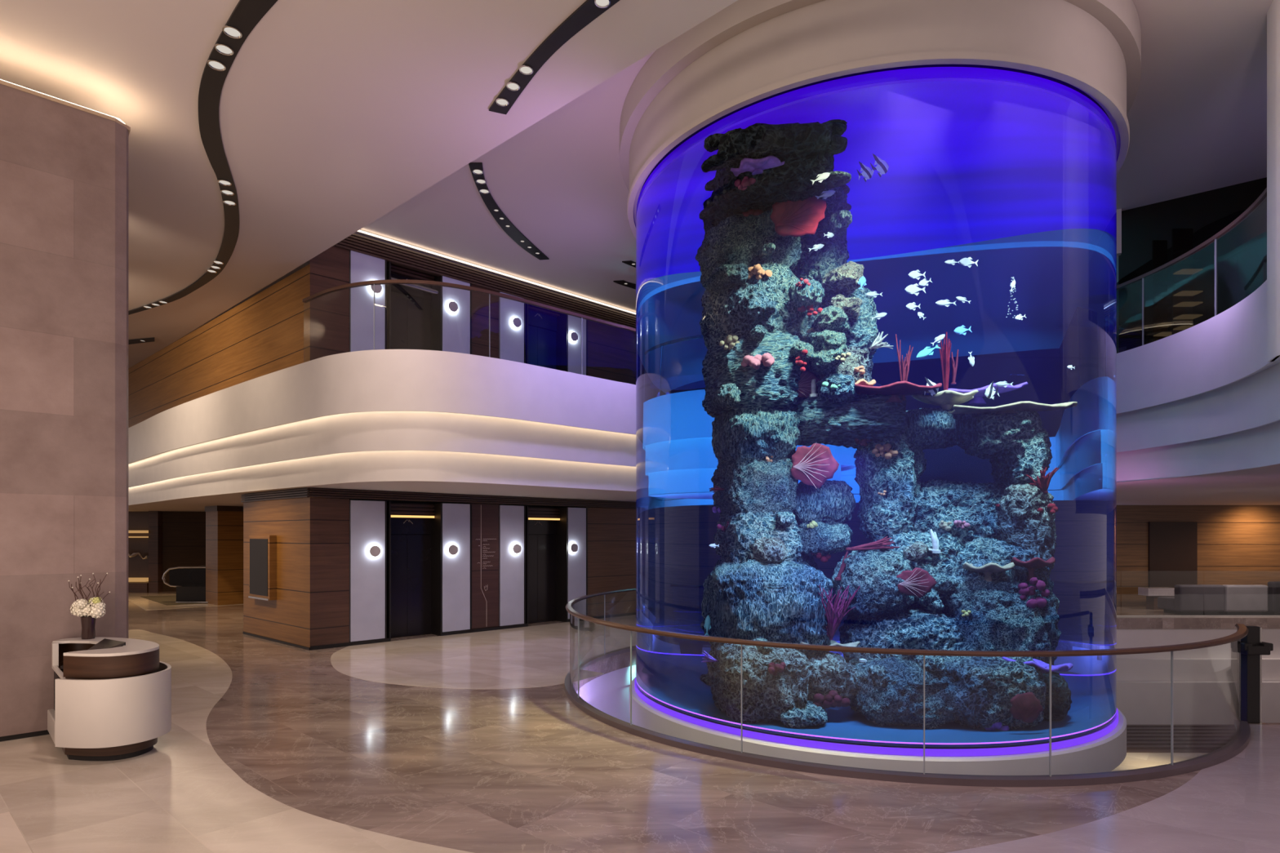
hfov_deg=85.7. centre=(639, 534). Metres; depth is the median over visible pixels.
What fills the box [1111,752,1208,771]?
floor
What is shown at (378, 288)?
wall sconce
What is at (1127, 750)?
deck
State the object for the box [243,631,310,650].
baseboard
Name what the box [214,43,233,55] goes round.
recessed light
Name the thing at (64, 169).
wall
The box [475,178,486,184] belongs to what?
recessed light
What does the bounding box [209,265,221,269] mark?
recessed light
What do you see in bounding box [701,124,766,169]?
reef
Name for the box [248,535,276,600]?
display case
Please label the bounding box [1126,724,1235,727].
floor slat
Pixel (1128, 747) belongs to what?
floor slat
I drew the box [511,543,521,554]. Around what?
wall sconce
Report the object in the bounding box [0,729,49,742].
baseboard
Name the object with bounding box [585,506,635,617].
wall
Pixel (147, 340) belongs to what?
ceiling light slot
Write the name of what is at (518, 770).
floor
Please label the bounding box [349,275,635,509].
wall
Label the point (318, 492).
trim
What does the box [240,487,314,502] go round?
trim
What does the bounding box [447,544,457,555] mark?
wall sconce
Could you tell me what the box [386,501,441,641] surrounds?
door
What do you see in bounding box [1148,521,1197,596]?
door
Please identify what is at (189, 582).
escalator
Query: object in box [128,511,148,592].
display
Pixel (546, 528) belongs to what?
door
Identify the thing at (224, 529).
wall column
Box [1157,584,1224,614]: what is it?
sofa
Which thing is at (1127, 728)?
floor slat
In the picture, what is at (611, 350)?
wall
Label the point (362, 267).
wall panel
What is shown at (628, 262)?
ceiling light slot
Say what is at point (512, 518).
wall panel
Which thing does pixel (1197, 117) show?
ceiling
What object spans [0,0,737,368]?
ceiling
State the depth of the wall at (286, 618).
13.53 m
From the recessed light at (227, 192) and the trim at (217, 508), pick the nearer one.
the recessed light at (227, 192)
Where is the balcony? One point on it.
(1203, 397)
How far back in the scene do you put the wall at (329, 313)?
13.06 m
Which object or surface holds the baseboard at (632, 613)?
attached to the wall at (611, 532)
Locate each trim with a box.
[0,79,130,136]
[148,511,162,592]
[204,505,243,511]
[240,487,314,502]
[307,487,635,508]
[333,233,635,328]
[1116,208,1121,257]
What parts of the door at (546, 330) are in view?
door, door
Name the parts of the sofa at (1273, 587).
backrest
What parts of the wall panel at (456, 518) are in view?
edge trim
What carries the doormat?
on the floor at (518, 770)
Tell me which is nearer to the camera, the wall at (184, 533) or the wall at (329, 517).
the wall at (329, 517)
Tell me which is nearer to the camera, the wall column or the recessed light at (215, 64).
the recessed light at (215, 64)
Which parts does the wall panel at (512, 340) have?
edge trim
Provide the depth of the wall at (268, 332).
15.37 m
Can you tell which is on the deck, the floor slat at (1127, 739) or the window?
the floor slat at (1127, 739)
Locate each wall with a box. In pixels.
[0,84,128,737]
[128,263,310,427]
[162,511,205,591]
[243,497,317,647]
[304,239,349,360]
[310,497,349,646]
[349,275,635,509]
[466,503,498,630]
[471,284,498,358]
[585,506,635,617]
[587,311,635,384]
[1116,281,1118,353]
[1116,505,1279,606]
[1116,628,1279,724]
[1266,0,1279,361]
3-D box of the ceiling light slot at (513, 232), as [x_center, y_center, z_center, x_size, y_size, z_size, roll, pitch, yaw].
[-2.463,-5.884,12.861,0.485,0.022,3.876,0,0,8]
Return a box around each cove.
[0,79,124,123]
[357,230,635,314]
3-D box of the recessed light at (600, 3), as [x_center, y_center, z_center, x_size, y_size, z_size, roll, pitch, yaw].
[-0.351,-4.986,6.460,0.150,0.010,0.150,0,0,0]
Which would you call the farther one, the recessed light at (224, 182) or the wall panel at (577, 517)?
the wall panel at (577, 517)
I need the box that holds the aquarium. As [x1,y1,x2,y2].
[619,0,1141,775]
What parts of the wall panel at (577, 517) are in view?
edge trim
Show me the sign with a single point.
(485, 518)
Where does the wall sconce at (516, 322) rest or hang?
attached to the wall panel at (512, 340)
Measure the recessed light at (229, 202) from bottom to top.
0.010 m
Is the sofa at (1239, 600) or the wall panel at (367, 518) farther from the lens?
the sofa at (1239, 600)
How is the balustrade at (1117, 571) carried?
on the floor at (518, 770)
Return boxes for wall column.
[205,511,243,605]
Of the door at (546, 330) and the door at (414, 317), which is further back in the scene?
the door at (546, 330)
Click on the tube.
(416, 286)
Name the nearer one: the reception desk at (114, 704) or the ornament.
the reception desk at (114, 704)
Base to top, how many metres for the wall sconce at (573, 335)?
0.236 m
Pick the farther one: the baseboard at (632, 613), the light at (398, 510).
the baseboard at (632, 613)
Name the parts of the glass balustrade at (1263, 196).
handrail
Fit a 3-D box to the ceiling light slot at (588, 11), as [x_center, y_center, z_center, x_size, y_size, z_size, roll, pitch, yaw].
[-0.942,-5.004,7.193,0.285,0.022,2.525,0,0,-39]
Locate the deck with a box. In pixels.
[1126,733,1235,752]
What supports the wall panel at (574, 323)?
attached to the wall at (611, 350)
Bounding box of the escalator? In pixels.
[161,564,208,602]
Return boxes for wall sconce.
[368,545,381,557]
[369,284,382,293]
[447,301,457,312]
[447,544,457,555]
[511,317,521,328]
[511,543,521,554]
[569,332,577,342]
[569,542,577,552]
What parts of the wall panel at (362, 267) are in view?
edge trim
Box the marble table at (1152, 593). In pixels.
[1137,586,1174,609]
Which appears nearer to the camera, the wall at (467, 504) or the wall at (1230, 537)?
the wall at (467, 504)
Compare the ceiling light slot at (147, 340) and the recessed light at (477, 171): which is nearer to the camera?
the recessed light at (477, 171)
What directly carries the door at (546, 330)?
in the balcony
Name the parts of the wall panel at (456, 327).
edge trim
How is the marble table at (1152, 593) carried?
on the floor at (518, 770)
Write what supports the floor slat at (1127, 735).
on the deck
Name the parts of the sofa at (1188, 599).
seat, backrest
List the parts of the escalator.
handrail, glass, panel, comb plate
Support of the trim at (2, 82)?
on the wall at (64, 169)
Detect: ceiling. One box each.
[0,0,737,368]
[128,463,1279,511]
[173,0,1272,342]
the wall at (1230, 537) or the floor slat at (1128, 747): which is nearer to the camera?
the floor slat at (1128, 747)
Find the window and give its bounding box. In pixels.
[1118,177,1266,352]
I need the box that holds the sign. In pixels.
[471,504,498,628]
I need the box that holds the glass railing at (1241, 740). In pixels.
[564,587,1250,786]
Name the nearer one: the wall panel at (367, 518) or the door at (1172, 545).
the wall panel at (367, 518)
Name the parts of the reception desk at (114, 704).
drawer, white post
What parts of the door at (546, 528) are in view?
door, door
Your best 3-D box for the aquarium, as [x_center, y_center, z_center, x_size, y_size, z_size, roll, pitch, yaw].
[3.140,-0.512,10.180,6.879,10.765,6.879,0,0,19]
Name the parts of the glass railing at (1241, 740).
glass pane, handrail, glass pane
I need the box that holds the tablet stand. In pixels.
[60,638,125,669]
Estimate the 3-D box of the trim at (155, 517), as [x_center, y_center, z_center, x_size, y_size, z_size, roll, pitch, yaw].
[-18.089,0.640,25.775,0.350,3.020,0.250,0,0,0]
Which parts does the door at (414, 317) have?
door, door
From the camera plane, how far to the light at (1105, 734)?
7.28 m
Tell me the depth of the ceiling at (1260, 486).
14.09 m
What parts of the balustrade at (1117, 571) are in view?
glass pane, glass pane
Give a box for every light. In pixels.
[158,300,168,303]
[206,269,217,273]
[207,59,226,71]
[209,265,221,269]
[213,260,223,264]
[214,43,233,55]
[217,179,231,186]
[220,189,234,195]
[222,25,242,38]
[222,200,235,205]
[391,502,434,518]
[472,168,483,174]
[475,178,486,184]
[479,188,489,194]
[495,97,508,106]
[506,81,519,91]
[519,65,533,75]
[528,506,559,519]
[594,0,610,8]
[634,677,1118,756]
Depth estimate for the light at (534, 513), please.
16.78 m
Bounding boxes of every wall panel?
[349,250,386,351]
[349,500,386,641]
[441,275,471,354]
[441,503,471,632]
[498,292,525,363]
[498,505,525,626]
[567,315,587,375]
[567,507,587,618]
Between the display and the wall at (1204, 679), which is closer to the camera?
the wall at (1204, 679)
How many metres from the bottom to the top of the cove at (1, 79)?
0.016 m
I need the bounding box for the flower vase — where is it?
[67,573,110,639]
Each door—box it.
[386,261,441,351]
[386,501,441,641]
[525,303,567,371]
[525,506,567,626]
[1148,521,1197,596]
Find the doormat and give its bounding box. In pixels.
[141,595,201,605]
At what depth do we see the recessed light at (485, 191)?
11.81 m
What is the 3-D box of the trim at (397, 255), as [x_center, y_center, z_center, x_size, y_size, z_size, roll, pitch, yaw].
[-2.064,-5.650,16.647,11.220,0.360,0.130,0,0,-43]
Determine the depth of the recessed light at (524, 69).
7.41 m
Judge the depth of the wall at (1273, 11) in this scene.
7.64 m
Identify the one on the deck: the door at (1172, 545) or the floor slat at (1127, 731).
the floor slat at (1127, 731)
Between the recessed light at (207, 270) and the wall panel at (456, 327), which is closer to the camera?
the recessed light at (207, 270)
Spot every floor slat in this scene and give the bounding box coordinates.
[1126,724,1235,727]
[1126,727,1235,730]
[1126,730,1235,733]
[1126,734,1235,737]
[1126,737,1232,741]
[1126,741,1229,745]
[1126,745,1223,749]
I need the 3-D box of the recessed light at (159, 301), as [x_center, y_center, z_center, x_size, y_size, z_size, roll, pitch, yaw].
[-10.236,-4.986,14.821,0.170,0.010,0.170,0,0,0]
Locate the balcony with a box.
[128,280,1279,505]
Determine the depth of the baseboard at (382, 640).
13.29 m
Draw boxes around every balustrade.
[302,279,635,374]
[1116,186,1266,345]
[1116,570,1279,617]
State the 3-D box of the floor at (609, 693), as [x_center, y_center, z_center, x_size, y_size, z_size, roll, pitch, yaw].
[3.261,3.575,11.824,8.678,2.650,11.884,0,0,0]
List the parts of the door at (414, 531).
door, door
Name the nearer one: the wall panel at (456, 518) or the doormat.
the wall panel at (456, 518)
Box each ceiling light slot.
[128,0,277,315]
[128,337,154,344]
[468,162,549,260]
[488,0,619,114]
[613,280,635,289]
[622,260,635,267]
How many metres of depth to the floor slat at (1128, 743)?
15.90 m
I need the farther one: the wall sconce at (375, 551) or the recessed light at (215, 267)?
the wall sconce at (375, 551)
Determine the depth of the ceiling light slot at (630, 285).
16.22 m
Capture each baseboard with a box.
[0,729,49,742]
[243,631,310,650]
[310,638,390,650]
[441,623,527,635]
[567,612,635,622]
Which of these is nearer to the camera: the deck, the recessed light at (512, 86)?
the recessed light at (512, 86)
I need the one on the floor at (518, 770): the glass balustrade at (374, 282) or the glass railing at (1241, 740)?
the glass railing at (1241, 740)
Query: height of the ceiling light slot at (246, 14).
0.022 m
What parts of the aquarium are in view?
lid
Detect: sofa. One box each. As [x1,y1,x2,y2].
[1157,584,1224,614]
[1218,585,1267,615]
[1262,581,1279,615]
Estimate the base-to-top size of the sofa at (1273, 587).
0.900 m
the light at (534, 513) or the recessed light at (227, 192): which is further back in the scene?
the light at (534, 513)
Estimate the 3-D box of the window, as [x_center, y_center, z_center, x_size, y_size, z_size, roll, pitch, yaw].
[14.271,-4.405,8.656,13.588,2.990,0.396,0,0,34]
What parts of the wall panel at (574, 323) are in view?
edge trim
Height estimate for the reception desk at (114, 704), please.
1.028 m
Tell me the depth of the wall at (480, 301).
15.33 m
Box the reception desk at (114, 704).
[47,636,171,761]
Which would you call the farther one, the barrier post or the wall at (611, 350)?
the wall at (611, 350)
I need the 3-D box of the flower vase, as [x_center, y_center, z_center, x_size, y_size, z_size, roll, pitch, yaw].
[-5.929,0.767,7.422,0.464,0.710,0.202,0,0,-5]
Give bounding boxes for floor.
[0,591,1279,852]
[576,665,635,724]
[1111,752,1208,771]
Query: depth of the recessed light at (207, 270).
13.09 m
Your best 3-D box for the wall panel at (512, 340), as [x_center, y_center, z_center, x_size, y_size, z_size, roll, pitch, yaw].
[-2.925,-4.225,15.817,0.665,2.490,0.075,0,0,-43]
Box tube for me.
[391,276,438,295]
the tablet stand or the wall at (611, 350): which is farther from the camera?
the wall at (611, 350)
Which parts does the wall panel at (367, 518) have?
edge trim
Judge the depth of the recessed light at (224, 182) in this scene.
9.78 m
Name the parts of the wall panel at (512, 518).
edge trim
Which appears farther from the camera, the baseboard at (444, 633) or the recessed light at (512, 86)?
the baseboard at (444, 633)
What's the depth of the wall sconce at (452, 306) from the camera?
14.68 m
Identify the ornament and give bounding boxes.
[128,552,148,559]
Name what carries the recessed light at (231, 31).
attached to the ceiling light slot at (246, 14)
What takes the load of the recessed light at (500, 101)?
attached to the ceiling light slot at (588, 11)
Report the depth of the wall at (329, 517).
13.03 m
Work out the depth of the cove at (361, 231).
15.19 m
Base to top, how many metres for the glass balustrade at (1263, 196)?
1.110 m
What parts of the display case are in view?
metal sill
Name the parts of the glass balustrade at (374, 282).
handrail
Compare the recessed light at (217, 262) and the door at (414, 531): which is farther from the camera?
the door at (414, 531)
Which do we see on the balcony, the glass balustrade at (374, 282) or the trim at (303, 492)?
the glass balustrade at (374, 282)
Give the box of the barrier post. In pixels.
[1230,626,1273,723]
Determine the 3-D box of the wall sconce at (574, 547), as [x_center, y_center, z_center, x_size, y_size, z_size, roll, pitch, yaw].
[-1.629,0.330,16.945,0.236,0.236,0.092,0,0,-43]

